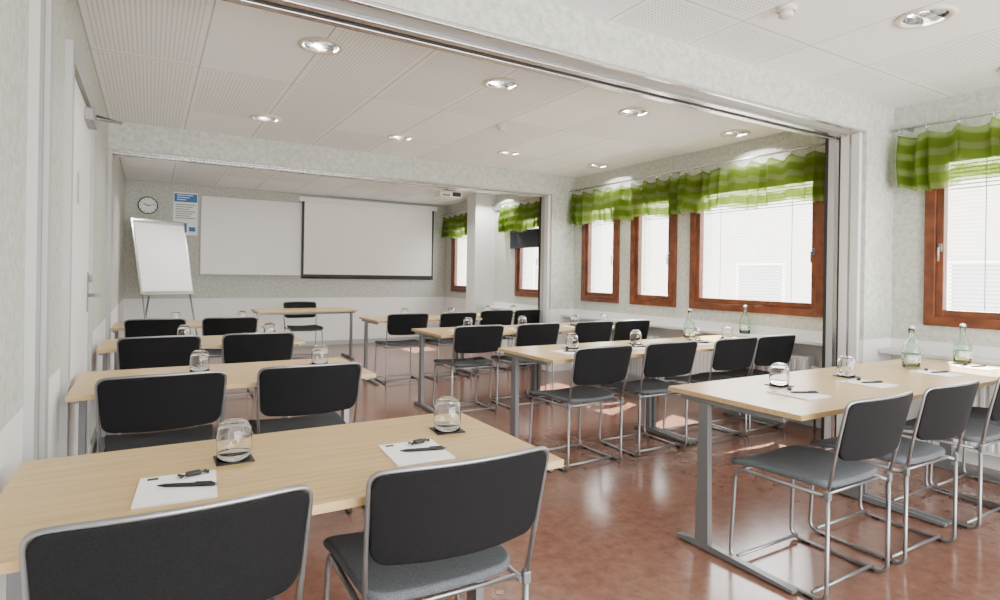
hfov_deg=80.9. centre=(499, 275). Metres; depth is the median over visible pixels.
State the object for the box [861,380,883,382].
pen
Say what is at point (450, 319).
chair
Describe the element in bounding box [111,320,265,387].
conference table
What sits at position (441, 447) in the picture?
pen
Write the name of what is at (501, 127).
smoke detector
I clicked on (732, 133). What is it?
recessed light
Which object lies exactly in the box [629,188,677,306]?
window
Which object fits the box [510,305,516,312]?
drinking glass
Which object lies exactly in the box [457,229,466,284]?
blind
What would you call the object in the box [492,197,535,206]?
curtain rod
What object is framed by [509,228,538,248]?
roller blind
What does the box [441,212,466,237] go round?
curtain
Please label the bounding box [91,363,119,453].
baseboard
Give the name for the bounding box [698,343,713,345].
notepad
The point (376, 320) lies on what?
conference table
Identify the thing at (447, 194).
projector
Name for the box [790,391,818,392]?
pen
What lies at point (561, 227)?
pilaster
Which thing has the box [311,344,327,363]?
drinking glass
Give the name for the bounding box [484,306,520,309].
shelf
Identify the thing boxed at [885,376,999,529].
chair
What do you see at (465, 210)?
curtain rod
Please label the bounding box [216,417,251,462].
drinking glass
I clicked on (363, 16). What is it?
track
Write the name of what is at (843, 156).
wall
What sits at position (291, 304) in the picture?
chair
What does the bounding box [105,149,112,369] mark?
door frame
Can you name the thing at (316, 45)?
recessed light
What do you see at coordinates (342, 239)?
projection screen
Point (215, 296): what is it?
wall
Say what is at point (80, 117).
door
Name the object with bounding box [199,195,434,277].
whiteboard
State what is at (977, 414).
chair
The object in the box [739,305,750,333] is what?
water bottle
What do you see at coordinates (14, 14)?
wall
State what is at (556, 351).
notepad
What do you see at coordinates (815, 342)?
shelf
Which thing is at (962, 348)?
water bottle
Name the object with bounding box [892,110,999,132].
curtain rod
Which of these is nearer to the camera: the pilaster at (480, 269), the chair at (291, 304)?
the chair at (291, 304)
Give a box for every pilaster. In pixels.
[466,193,495,324]
[545,194,574,371]
[859,131,893,363]
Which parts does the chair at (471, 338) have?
frame, seat, frame, backrest, frame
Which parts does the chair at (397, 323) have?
frame, seat, frame, backrest, frame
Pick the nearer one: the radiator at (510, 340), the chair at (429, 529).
the chair at (429, 529)
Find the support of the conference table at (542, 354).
on the floor
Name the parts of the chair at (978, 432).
frame, seat, frame, frame, backrest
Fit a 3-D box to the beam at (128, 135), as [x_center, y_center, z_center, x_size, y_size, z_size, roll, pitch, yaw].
[-1.329,-1.253,6.801,5.340,0.254,0.260,1,0,-31]
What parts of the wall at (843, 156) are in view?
panel, panel, panel, panel, panel, panel, panel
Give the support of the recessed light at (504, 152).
in the ceiling
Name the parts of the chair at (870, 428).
frame, seat, frame, frame, backrest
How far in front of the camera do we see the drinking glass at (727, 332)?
5.30 m
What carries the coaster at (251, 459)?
on the conference table at (337, 462)
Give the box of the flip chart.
[130,218,197,334]
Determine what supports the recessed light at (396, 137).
in the ceiling
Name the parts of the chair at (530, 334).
frame, seat, backrest, frame, frame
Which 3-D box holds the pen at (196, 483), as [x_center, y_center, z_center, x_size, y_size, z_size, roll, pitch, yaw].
[-0.776,0.518,1.457,0.144,0.012,0.010,1,0,-8]
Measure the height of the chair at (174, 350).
0.832 m
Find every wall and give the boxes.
[0,0,124,599]
[123,179,445,340]
[444,86,999,470]
[538,195,550,370]
[821,133,862,438]
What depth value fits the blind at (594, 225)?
7.65 m
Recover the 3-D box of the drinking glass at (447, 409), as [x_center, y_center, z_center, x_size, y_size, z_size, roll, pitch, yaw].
[-0.183,0.479,2.039,0.096,0.113,0.096,1,0,-31]
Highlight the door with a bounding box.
[59,39,121,456]
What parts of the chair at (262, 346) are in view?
backrest, frame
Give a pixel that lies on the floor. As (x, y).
(607, 529)
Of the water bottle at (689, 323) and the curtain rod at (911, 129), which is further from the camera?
the water bottle at (689, 323)
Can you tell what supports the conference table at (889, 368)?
on the floor
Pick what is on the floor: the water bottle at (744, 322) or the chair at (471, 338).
the chair at (471, 338)
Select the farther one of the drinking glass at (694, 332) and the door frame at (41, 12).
the drinking glass at (694, 332)
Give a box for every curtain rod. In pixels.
[442,210,466,215]
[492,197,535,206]
[570,143,824,191]
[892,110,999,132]
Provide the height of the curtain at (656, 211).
0.506 m
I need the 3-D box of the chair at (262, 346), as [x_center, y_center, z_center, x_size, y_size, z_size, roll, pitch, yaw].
[-1.920,0.834,4.582,0.506,0.832,0.605,1,0,-29]
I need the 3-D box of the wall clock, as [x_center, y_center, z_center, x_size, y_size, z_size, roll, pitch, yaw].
[-5.394,-1.075,8.979,0.268,0.268,0.035,1,0,-31]
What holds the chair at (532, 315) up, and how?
on the floor
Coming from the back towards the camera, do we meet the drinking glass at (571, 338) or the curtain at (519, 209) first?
the curtain at (519, 209)
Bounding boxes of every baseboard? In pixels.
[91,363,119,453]
[204,336,443,348]
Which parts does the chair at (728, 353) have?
frame, seat, frame, frame, backrest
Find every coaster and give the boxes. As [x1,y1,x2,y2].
[213,454,254,466]
[429,427,465,434]
[764,384,793,387]
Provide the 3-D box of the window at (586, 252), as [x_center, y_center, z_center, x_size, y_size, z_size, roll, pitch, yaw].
[1.309,-0.340,7.581,0.127,1.360,0.720,1,0,-31]
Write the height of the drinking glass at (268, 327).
0.113 m
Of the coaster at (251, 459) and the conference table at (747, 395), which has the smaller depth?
the coaster at (251, 459)
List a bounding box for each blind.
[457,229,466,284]
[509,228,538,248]
[523,220,537,288]
[591,207,612,291]
[642,202,668,294]
[703,183,812,301]
[947,156,999,310]
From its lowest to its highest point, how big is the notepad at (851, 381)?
0.006 m
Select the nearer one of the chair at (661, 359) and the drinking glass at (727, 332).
the chair at (661, 359)
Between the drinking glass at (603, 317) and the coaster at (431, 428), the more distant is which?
the drinking glass at (603, 317)
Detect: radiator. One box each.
[506,317,516,346]
[610,333,658,379]
[688,351,819,429]
[929,384,999,457]
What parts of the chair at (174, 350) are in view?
backrest, frame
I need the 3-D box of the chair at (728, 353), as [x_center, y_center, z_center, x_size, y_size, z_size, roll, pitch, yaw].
[1.708,0.891,4.771,0.506,0.832,0.605,1,0,-31]
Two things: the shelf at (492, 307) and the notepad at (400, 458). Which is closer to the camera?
the notepad at (400, 458)
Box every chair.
[18,484,313,599]
[94,371,226,452]
[117,335,200,434]
[124,318,185,337]
[201,317,257,395]
[217,332,294,428]
[248,362,361,514]
[283,301,322,358]
[323,446,548,599]
[374,313,428,383]
[424,312,476,379]
[432,325,503,411]
[469,310,512,371]
[489,323,559,408]
[495,309,539,369]
[529,345,632,470]
[545,321,612,389]
[597,320,649,393]
[598,341,697,456]
[663,337,757,442]
[711,334,795,434]
[729,391,913,599]
[808,379,978,564]
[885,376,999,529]
[929,407,999,506]
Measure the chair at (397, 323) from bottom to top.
0.832 m
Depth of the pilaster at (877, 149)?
4.47 m
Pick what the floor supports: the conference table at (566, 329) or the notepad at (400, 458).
the conference table at (566, 329)
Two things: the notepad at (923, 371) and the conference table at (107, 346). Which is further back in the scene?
the conference table at (107, 346)
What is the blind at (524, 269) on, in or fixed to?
attached to the window at (518, 288)
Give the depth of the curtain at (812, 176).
5.48 m
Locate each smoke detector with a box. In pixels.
[496,124,506,130]
[775,3,797,19]
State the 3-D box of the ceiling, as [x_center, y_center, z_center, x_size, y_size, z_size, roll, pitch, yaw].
[0.195,-1.457,4.354,5.840,0.200,14.100,1,0,-31]
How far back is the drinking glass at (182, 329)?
4.56 m
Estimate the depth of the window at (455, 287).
11.19 m
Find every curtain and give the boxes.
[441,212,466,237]
[498,198,539,231]
[570,182,622,225]
[618,170,687,219]
[682,146,824,211]
[896,110,999,188]
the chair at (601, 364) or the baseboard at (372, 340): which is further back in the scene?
the baseboard at (372, 340)
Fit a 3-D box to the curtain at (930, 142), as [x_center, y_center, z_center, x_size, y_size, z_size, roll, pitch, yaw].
[3.493,-0.866,3.708,0.139,0.506,1.820,1,0,-31]
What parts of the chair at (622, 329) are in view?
frame, backrest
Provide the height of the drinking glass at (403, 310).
0.113 m
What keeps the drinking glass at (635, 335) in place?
on the coaster
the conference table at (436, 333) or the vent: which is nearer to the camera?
the conference table at (436, 333)
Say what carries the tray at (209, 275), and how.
on the whiteboard
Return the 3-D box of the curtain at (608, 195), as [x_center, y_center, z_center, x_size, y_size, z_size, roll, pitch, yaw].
[1.218,-0.903,7.522,0.131,0.499,0.939,1,0,-31]
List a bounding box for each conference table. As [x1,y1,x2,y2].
[0,413,563,599]
[65,357,375,507]
[96,335,304,452]
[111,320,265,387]
[251,307,356,358]
[359,315,481,384]
[411,325,563,412]
[453,313,530,371]
[498,340,697,471]
[529,323,616,401]
[641,335,782,443]
[668,368,947,594]
[827,358,999,525]
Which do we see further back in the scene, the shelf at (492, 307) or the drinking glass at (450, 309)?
the shelf at (492, 307)
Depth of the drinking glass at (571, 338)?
4.39 m
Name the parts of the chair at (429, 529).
frame, seat, backrest, frame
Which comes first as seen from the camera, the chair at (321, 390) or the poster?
the chair at (321, 390)
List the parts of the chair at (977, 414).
frame, frame, seat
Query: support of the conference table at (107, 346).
on the floor
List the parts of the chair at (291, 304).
backrest, frame, seat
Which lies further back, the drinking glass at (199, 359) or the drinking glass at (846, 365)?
the drinking glass at (846, 365)
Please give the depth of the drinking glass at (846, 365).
3.29 m
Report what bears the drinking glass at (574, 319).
on the coaster
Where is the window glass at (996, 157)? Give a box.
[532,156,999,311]
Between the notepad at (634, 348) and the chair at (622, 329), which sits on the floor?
the chair at (622, 329)
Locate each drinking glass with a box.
[170,312,180,317]
[177,325,190,334]
[189,350,209,371]
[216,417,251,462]
[238,310,246,316]
[264,322,275,331]
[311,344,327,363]
[401,308,408,312]
[433,396,460,432]
[448,307,454,311]
[463,317,472,325]
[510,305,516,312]
[518,316,526,324]
[566,333,577,348]
[570,315,578,324]
[600,314,607,320]
[629,330,641,343]
[689,327,700,340]
[721,326,732,337]
[769,362,789,386]
[837,356,855,376]
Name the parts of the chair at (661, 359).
frame, seat, frame, frame, backrest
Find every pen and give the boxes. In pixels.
[157,481,218,486]
[400,445,446,451]
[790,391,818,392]
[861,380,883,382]
[930,370,949,372]
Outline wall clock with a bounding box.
[138,197,157,213]
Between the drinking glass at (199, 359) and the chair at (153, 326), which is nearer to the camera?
the drinking glass at (199, 359)
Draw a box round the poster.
[173,192,197,235]
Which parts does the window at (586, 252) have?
sash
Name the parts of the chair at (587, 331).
frame, frame, backrest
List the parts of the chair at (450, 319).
frame, seat, frame, backrest, frame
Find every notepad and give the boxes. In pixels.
[131,469,216,509]
[378,439,455,466]
[551,350,573,354]
[633,345,644,349]
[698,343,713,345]
[767,389,830,399]
[839,379,898,388]
[909,369,963,376]
[949,364,999,370]
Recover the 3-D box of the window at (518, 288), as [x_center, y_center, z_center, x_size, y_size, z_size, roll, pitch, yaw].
[0.458,-0.353,9.006,0.127,1.360,0.740,1,0,-31]
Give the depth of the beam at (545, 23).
3.23 m
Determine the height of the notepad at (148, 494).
0.006 m
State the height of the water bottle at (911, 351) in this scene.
0.270 m
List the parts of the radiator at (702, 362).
panel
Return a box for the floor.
[92,343,999,599]
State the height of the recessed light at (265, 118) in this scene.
0.114 m
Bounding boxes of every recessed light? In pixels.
[250,114,281,122]
[298,37,343,54]
[387,134,413,140]
[483,78,519,90]
[497,150,520,155]
[587,163,608,167]
[618,107,650,116]
[720,130,750,137]
[894,5,957,28]
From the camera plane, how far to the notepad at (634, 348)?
4.45 m
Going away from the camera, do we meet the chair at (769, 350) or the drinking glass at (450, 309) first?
the chair at (769, 350)
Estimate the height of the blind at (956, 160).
1.110 m
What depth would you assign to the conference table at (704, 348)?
5.07 m
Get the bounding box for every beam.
[108,121,574,195]
[366,0,894,136]
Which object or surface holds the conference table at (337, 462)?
on the floor
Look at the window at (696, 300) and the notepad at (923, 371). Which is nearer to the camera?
the notepad at (923, 371)
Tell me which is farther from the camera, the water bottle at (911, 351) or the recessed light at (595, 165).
the recessed light at (595, 165)
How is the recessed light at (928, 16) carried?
in the ceiling
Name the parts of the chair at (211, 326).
seat, backrest, frame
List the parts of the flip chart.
leg, leg, leg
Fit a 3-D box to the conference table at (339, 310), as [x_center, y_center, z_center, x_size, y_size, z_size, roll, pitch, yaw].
[-2.878,0.866,8.598,1.363,0.738,0.703,1,0,-31]
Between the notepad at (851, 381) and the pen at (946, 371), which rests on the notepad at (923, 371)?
the pen at (946, 371)
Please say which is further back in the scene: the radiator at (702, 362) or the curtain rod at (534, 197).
the curtain rod at (534, 197)
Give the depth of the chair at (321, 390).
2.90 m
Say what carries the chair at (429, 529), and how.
on the floor
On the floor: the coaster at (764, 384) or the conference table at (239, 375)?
the conference table at (239, 375)
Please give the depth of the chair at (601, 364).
3.90 m
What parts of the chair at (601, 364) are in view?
frame, seat, frame, frame, backrest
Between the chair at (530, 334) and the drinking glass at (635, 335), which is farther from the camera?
the chair at (530, 334)
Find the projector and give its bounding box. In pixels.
[433,189,461,199]
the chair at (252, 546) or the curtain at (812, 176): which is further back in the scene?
the curtain at (812, 176)
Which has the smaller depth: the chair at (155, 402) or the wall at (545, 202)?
the chair at (155, 402)
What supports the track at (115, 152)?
attached to the beam at (128, 135)
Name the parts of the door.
sign plate, frame, handle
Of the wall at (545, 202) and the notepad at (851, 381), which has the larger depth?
the wall at (545, 202)
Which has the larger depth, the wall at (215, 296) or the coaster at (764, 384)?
the wall at (215, 296)
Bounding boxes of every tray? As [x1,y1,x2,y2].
[140,293,195,295]
[209,275,293,276]
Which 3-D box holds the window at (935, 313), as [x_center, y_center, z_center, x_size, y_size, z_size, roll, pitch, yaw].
[3.593,-0.304,3.756,0.127,1.360,1.510,1,0,-31]
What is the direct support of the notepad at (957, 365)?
on the conference table at (889, 368)
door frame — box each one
[22,0,54,461]
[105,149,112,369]
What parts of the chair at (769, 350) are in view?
frame, seat, frame, frame, backrest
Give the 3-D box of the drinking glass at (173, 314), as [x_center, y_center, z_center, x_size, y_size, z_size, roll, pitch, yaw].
[-3.349,0.429,6.053,0.096,0.113,0.096,1,0,-31]
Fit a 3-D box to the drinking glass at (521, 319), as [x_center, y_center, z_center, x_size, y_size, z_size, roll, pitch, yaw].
[0.235,0.485,6.214,0.096,0.113,0.096,1,0,-31]
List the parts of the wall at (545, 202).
panel, panel, panel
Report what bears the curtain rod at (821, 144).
attached to the wall at (908, 202)
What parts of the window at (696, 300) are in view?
handle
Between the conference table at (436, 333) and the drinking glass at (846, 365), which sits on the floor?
the conference table at (436, 333)
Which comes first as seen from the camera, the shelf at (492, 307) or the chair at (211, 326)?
the chair at (211, 326)
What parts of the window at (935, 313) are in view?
handle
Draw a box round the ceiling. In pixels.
[76,0,999,205]
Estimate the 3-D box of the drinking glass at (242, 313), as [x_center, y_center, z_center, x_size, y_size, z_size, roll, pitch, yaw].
[-2.804,0.438,6.378,0.096,0.113,0.096,1,0,-31]
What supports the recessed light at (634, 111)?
in the ceiling
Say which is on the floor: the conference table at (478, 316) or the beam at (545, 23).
the conference table at (478, 316)
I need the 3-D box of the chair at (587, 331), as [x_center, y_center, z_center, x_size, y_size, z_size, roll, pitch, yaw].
[0.837,0.877,6.228,0.506,0.832,0.606,1,0,-31]
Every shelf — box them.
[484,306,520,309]
[561,314,821,345]
[878,348,999,365]
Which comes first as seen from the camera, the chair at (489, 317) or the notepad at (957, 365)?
the notepad at (957, 365)
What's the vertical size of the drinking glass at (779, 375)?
0.113 m
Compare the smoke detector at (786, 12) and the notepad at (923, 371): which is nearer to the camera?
the smoke detector at (786, 12)
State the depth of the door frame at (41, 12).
1.90 m
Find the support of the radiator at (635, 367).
attached to the wall at (908, 202)
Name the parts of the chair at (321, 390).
seat, backrest, frame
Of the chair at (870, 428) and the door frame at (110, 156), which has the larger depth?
the door frame at (110, 156)
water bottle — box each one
[683,308,694,337]
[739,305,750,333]
[901,325,920,368]
[953,323,971,364]
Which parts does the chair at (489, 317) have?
frame, backrest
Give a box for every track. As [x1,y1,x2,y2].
[110,148,549,197]
[222,0,865,139]
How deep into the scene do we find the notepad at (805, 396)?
2.75 m
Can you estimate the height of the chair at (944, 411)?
0.832 m
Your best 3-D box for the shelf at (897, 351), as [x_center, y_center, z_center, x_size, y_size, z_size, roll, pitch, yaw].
[3.666,0.588,3.394,0.210,0.030,2.660,1,0,-31]
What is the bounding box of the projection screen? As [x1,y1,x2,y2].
[298,196,437,279]
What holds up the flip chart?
on the floor
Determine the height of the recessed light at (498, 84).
0.114 m
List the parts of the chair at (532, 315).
frame, frame, backrest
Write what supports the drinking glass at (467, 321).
on the coaster
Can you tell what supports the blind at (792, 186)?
attached to the window at (696, 300)
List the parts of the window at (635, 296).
sash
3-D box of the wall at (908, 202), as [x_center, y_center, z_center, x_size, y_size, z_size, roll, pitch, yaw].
[2.601,0.001,5.689,0.300,2.640,13.900,1,0,-31]
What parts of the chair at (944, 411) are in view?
frame, seat, frame, frame, backrest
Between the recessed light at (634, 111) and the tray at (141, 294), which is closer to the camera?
the recessed light at (634, 111)
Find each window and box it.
[451,221,466,291]
[514,210,538,297]
[581,196,620,302]
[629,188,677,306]
[689,166,824,317]
[923,138,999,329]
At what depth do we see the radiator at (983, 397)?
3.95 m
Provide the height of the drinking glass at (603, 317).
0.113 m
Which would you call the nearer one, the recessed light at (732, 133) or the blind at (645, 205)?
the recessed light at (732, 133)
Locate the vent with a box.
[453,192,460,196]

